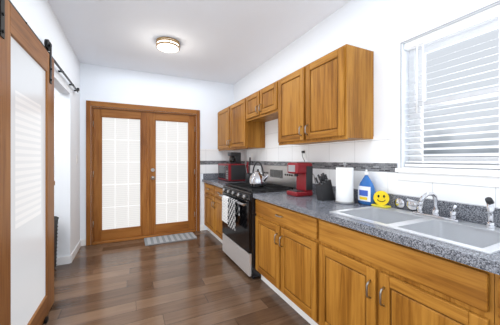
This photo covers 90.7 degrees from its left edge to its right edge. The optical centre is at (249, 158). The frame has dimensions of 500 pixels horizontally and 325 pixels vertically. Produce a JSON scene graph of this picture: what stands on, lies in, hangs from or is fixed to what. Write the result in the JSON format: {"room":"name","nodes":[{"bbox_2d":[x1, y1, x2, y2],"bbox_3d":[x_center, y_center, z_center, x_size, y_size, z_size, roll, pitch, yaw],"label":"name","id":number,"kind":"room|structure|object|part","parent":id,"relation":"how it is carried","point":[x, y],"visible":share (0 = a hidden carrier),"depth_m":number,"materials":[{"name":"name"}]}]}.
{"room":"kitchen","nodes":[
{"label":"kitchen","id":0,"kind":"room"},
{"bbox_2d":[10,0,79,256],"bbox_3d":[-1.294,-0.065,1.050,0.100,2.670,5.920,0,0,-26],"label":"wall","id":1,"kind":"structure","parent":0,"point":[40,18],"depth_m":2.98,"materials":[{"name":"white paint"}]},
{"bbox_2d":[0,0,78,324],"bbox_3d":[-1.627,0.139,1.939,0.076,2.260,2.950,0,0,-26],"label":"barn door","id":2,"kind":"structure","parent":1,"relation":"in","point":[27,62],"depth_m":1.61,"materials":[{"name":"brown wood"}]},
{"bbox_3d":[-1.638,-0.903,1.934,0.052,0.053,2.950,0,0,-26],"label":"rail","id":3,"kind":"part","parent":2,"relation":"part of","materials":[{"name":"black metal"}]},
{"bbox_2d":[72,239,83,258],"bbox_3d":[-2.320,1.222,3.320,0.044,0.094,0.638,0,0,-26],"label":"baseboard","id":4,"kind":"structure","parent":1,"relation":"attached to","point":[81,243],"depth_m":3.39,"materials":[{"name":"white wood"}]},
{"bbox_2d":[54,88,59,256],"bbox_3d":[-3.146,-0.065,2.596,1.880,2.670,0.100,0,0,-26],"label":"wall","id":5,"kind":"structure","parent":0,"point":[57,153],"depth_m":2.94,"materials":[{"name":"white paint"}]},
{"bbox_2d":[56,254,72,265],"bbox_3d":[-3.079,1.222,2.568,2.013,0.094,0.018,0,0,-26],"label":"baseboard","id":6,"kind":"structure","parent":5,"relation":"attached to","point":[66,259],"depth_m":2.97,"materials":[{"name":"white wood"}]},
{"bbox_2d":[80,63,233,239],"bbox_3d":[-1.372,-0.065,4.220,2.730,2.670,0.150,0,0,-26],"label":"wall","id":7,"kind":"structure","parent":0,"point":[209,100],"depth_m":4.02,"materials":[{"name":"white paint"}]},
{"bbox_2d":[86,100,199,245],"bbox_3d":[-1.670,0.205,4.044,1.690,2.130,0.165,0,0,-26],"label":"door frame","id":8,"kind":"structure","parent":7,"relation":"in","point":[90,105],"depth_m":3.81,"materials":[{"name":"brown wood"}]},
{"bbox_2d":[93,108,194,241],"bbox_3d":[-1.654,0.238,4.010,1.530,2.000,0.110,0,0,-26],"label":"french door","id":9,"kind":"structure","parent":8,"relation":"attached to","point":[147,183],"depth_m":4.01,"materials":[{"name":"brown wood"}]},
{"bbox_2d":[102,117,139,229],"bbox_3d":[-2.017,0.223,3.885,0.561,1.748,0.004,0,0,-26],"label":"door curtain","id":10,"kind":"object","parent":9,"relation":"attached to","point":[115,160],"depth_m":3.88,"materials":[{"name":"white fabric"}]},
{"bbox_2d":[156,121,187,223],"bbox_3d":[-1.329,0.223,4.219,0.559,1.748,0.004,0,0,-26],"label":"door curtain","id":11,"kind":"object","parent":9,"relation":"attached to","point":[160,125],"depth_m":4.21,"materials":[{"name":"white fabric"}]},
{"bbox_2d":[204,172,218,179],"bbox_3d":[-0.577,0.310,4.509,0.563,0.100,0.020,0,0,-26],"label":"backsplash","id":12,"kind":"structure","parent":7,"relation":"attached to","point":[207,175],"depth_m":4.43,"materials":[{"name":"grey stone"}]},
{"bbox_2d":[42,230,310,324],"bbox_3d":[-0.997,1.300,1.194,4.760,0.060,5.920,0,0,-26],"label":"floor","id":13,"kind":"structure","parent":0,"point":[203,278],"depth_m":2.40,"materials":[{"name":"brown wood"}]},
{"bbox_2d":[54,216,58,268],"bbox_3d":[-2.331,0.962,2.670,0.358,0.615,0.358,0,0,-26],"label":"hamper","id":14,"kind":"object","parent":13,"relation":"on","point":[56,218],"visible":0.17,"depth_m":2.84,"materials":[{"name":"black wicker"}]},
{"bbox_2d":[144,232,196,245],"bbox_3d":[-1.264,1.263,3.936,0.765,0.012,0.375,0,0,-26],"label":"door mat","id":15,"kind":"object","parent":13,"relation":"on","point":[148,241],"visible":1,"depth_m":3.91,"materials":[{"name":"grey fabric"}]},
{"bbox_2d":[204,184,222,243],"bbox_3d":[-0.291,0.836,3.947,0.581,0.868,1.045,0,0,-26],"label":"base cabinet","id":16,"kind":"object","parent":13,"relation":"on","point":[212,200],"depth_m":3.85,"materials":[{"name":"brown wood"}]},
{"bbox_2d":[204,180,244,187],"bbox_3d":[-0.327,0.381,3.995,0.603,0.042,1.163,0,0,-26],"label":"countertop","id":17,"kind":"structure","parent":16,"relation":"on","point":[219,183],"depth_m":3.87,"materials":[{"name":"grey stone"}]},
{"bbox_2d":[218,163,247,181],"bbox_3d":[-0.310,0.218,4.140,0.369,0.282,0.522,0,0,-26],"label":"microwave","id":18,"kind":"object","parent":17,"relation":"on","point":[231,172],"visible":0.92,"depth_m":3.93,"materials":[{"name":"red plastic"}]},
{"bbox_2d":[228,152,240,163],"bbox_3d":[-0.256,-0.016,4.028,0.180,0.185,0.150,0,0,-26],"label":"coffee maker","id":19,"kind":"object","parent":18,"relation":"on","point":[235,158],"visible":1,"depth_m":3.98,"materials":[{"name":"grey plastic"}]},
{"bbox_2d":[245,157,251,181],"bbox_3d":[-0.016,0.167,3.764,0.104,0.384,0.117,0,0,-26],"label":"utensil crock","id":20,"kind":"object","parent":17,"relation":"on","point":[247,176],"visible":0.88,"depth_m":3.73,"materials":[{"name":"grey plastic"}]},
{"bbox_2d":[219,165,295,278],"bbox_3d":[0.067,0.677,3.062,0.689,1.184,0.842,0,0,-26],"label":"stove","id":21,"kind":"object","parent":13,"relation":"on","point":[239,245],"visible":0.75,"depth_m":2.80,"materials":[{"name":"black metal"}]},
{"bbox_2d":[222,195,230,223],"bbox_3d":[-0.289,0.613,3.028,0.054,0.314,0.218,0,0,-26],"label":"plaid towel","id":22,"kind":"object","parent":21,"relation":"hanging from","point":[224,208],"visible":0.85,"depth_m":3.00,"materials":[{"name":"white fabric"}]},
{"bbox_2d":[228,198,239,229],"bbox_3d":[-0.186,0.623,2.817,0.054,0.334,0.229,0,0,-26],"label":"towel","id":23,"kind":"object","parent":21,"relation":"hanging from","point":[233,207],"visible":0.92,"depth_m":2.79,"materials":[{"name":"fabric"}]},
{"bbox_2d":[249,161,268,186],"bbox_3d":[0.104,0.175,2.898,0.208,0.299,0.256,0,0,-26],"label":"kettle","id":24,"kind":"object","parent":21,"relation":"on","point":[258,178],"visible":1,"depth_m":2.85,"materials":[{"name":"silver metal"}]},
{"bbox_2d":[255,200,331,321],"bbox_3d":[0.536,0.836,2.243,0.581,0.868,1.028,0,0,-26],"label":"base cabinet","id":25,"kind":"object","parent":13,"relation":"on","point":[281,234],"depth_m":2.06,"materials":[{"name":"brown wood"}]},
{"bbox_2d":[253,192,381,219],"bbox_3d":[0.531,0.381,2.230,0.603,0.042,1.048,0,0,-26],"label":"countertop","id":26,"kind":"structure","parent":25,"relation":"on","point":[309,205],"depth_m":2.00,"materials":[{"name":"grey stone"}]},
{"bbox_2d":[287,162,312,196],"bbox_3d":[0.491,0.193,2.444,0.200,0.333,0.174,0,0,-26],"label":"coffee brewer","id":27,"kind":"object","parent":26,"relation":"on","point":[302,172],"visible":1,"depth_m":2.39,"materials":[{"name":"red plastic"}]},
{"bbox_2d":[315,173,334,200],"bbox_3d":[0.654,0.240,2.169,0.168,0.240,0.080,0,0,-26],"label":"knife block","id":28,"kind":"object","parent":26,"relation":"on","point":[324,189],"visible":1,"depth_m":2.14,"materials":[{"name":"grey plastic"}]},
{"bbox_2d":[335,162,353,203],"bbox_3d":[0.777,0.192,2.028,0.150,0.335,0.150,0,0,-26],"label":"paper towel","id":29,"kind":"object","parent":26,"relation":"on","point":[344,185],"visible":1,"depth_m":1.97,"materials":[{"name":"white paper"}]},
{"bbox_2d":[357,170,375,205],"bbox_3d":[0.922,0.222,1.956,0.076,0.275,0.160,0,0,-26],"label":"dish soap bottle","id":30,"kind":"object","parent":26,"relation":"on","point":[366,191],"visible":0.98,"depth_m":1.93,"materials":[{"name":"blue plastic"}]},
{"bbox_2d":[371,191,390,207],"bbox_3d":[0.976,0.295,1.836,0.085,0.116,0.120,0,0,-26],"label":"sponge","id":31,"kind":"object","parent":26,"relation":"on","point":[381,198],"visible":0.96,"depth_m":1.82,"materials":[{"name":"yellow"}]},
{"bbox_2d":[394,198,416,210],"bbox_3d":[1.082,0.316,1.718,0.015,0.076,0.161,0,0,-26],"label":"strainer","id":32,"kind":"object","parent":26,"relation":"on","point":[399,203],"visible":0.94,"depth_m":1.72,"materials":[{"name":"silver metal"}]},
{"bbox_2d":[406,191,496,228],"bbox_3d":[1.093,0.274,1.405,0.202,0.160,0.411,0,0,-26],"label":"faucet","id":33,"kind":"object","parent":26,"relation":"on","point":[434,217],"depth_m":1.42,"materials":[{"name":"silver metal"}]},
{"bbox_2d":[308,236,459,324],"bbox_3d":[0.932,0.920,1.429,0.581,0.700,1.058,0,0,-26],"label":"base cabinet","id":34,"kind":"object","parent":13,"relation":"on","point":[346,286],"depth_m":1.36,"materials":[{"name":"brown wood"}]},
{"bbox_2d":[460,256,499,324],"bbox_3d":[1.340,0.836,0.588,0.581,0.868,1.088,0,0,-26],"label":"base cabinet","id":35,"kind":"object","parent":13,"relation":"on","point":[479,291],"depth_m":0.93,"materials":[{"name":"brown wood"}]},
{"bbox_2d":[472,252,499,275],"bbox_3d":[1.336,0.381,0.571,0.603,0.042,1.060,0,0,-26],"label":"countertop","id":36,"kind":"structure","parent":35,"relation":"on","point":[486,261],"depth_m":0.90,"materials":[{"name":"grey stone"}]},
{"bbox_2d":[48,0,350,84],"bbox_3d":[-0.997,-1.450,1.194,4.760,0.100,5.920,0,0,-26],"label":"ceiling","id":37,"kind":"structure","parent":0,"point":[232,42],"depth_m":2.71,"materials":[{"name":"white paint"}]},
{"bbox_2d":[156,37,179,52],"bbox_3d":[-0.982,-1.361,2.958,0.274,0.078,0.274,0,0,-26],"label":"ceiling light fixture","id":38,"kind":"object","parent":37,"relation":"attached to","point":[168,44],"visible":1,"depth_m":2.89,"materials":[{"name":"white glass"}]},
{"bbox_2d":[234,0,499,170],"bbox_3d":[1.018,-0.065,2.173,0.220,2.670,5.920,0,0,-26],"label":"wall","id":39,"kind":"structure","parent":0,"point":[382,29],"depth_m":1.92,"materials":[{"name":"white paint"}]},
{"bbox_2d":[216,99,267,151],"bbox_3d":[-0.187,-0.510,4.033,0.318,0.700,1.217,0,0,-26],"label":"upper cabinet","id":40,"kind":"object","parent":39,"relation":"attached to","point":[235,134],"depth_m":3.67,"materials":[{"name":"brown wood"}]},
{"bbox_2d":[244,82,275,123],"bbox_3d":[0.259,-0.695,3.116,0.318,0.330,0.818,0,0,-26],"label":"upper cabinet","id":41,"kind":"object","parent":39,"relation":"attached to","point":[260,106],"depth_m":3.07,"materials":[{"name":"brown wood"}]},
{"bbox_2d":[276,44,375,147],"bbox_3d":[0.642,-0.510,2.326,0.318,0.700,0.934,0,0,-26],"label":"upper cabinet","id":42,"kind":"object","parent":39,"relation":"attached to","point":[329,99],"depth_m":1.99,"materials":[{"name":"brown wood"}]},
{"bbox_2d":[312,184,499,227],"bbox_3d":[0.756,0.310,2.433,0.020,0.100,4.918,0,0,-26],"label":"backsplash","id":43,"kind":"structure","parent":39,"relation":"attached to","point":[474,213],"depth_m":1.45,"materials":[{"name":"grey stone"}]},
{"bbox_2d":[395,0,499,187],"bbox_3d":[1.372,-0.344,1.345,0.197,0.987,1.080,0,0,-26],"label":"window unit","id":44,"kind":"structure","parent":39,"relation":"in","point":[459,171],"depth_m":1.56,"materials":[{"name":"white plastic"}]},
{"bbox_3d":[1.336,0.104,1.327,0.117,0.091,1.080,0,0,-26],"label":"sill","id":45,"kind":"part","parent":44,"relation":"part of","materials":[{"name":"white"}]},
{"label":"outside","id":46,"kind":"structure","parent":0,"visible":0},
{"bbox_2d":[424,29,498,156],"bbox_3d":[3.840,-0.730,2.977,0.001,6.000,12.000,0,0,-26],"label":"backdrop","id":47,"kind":"structure","parent":46,"point":[462,48],"depth_m":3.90,"materials":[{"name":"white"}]}
]}

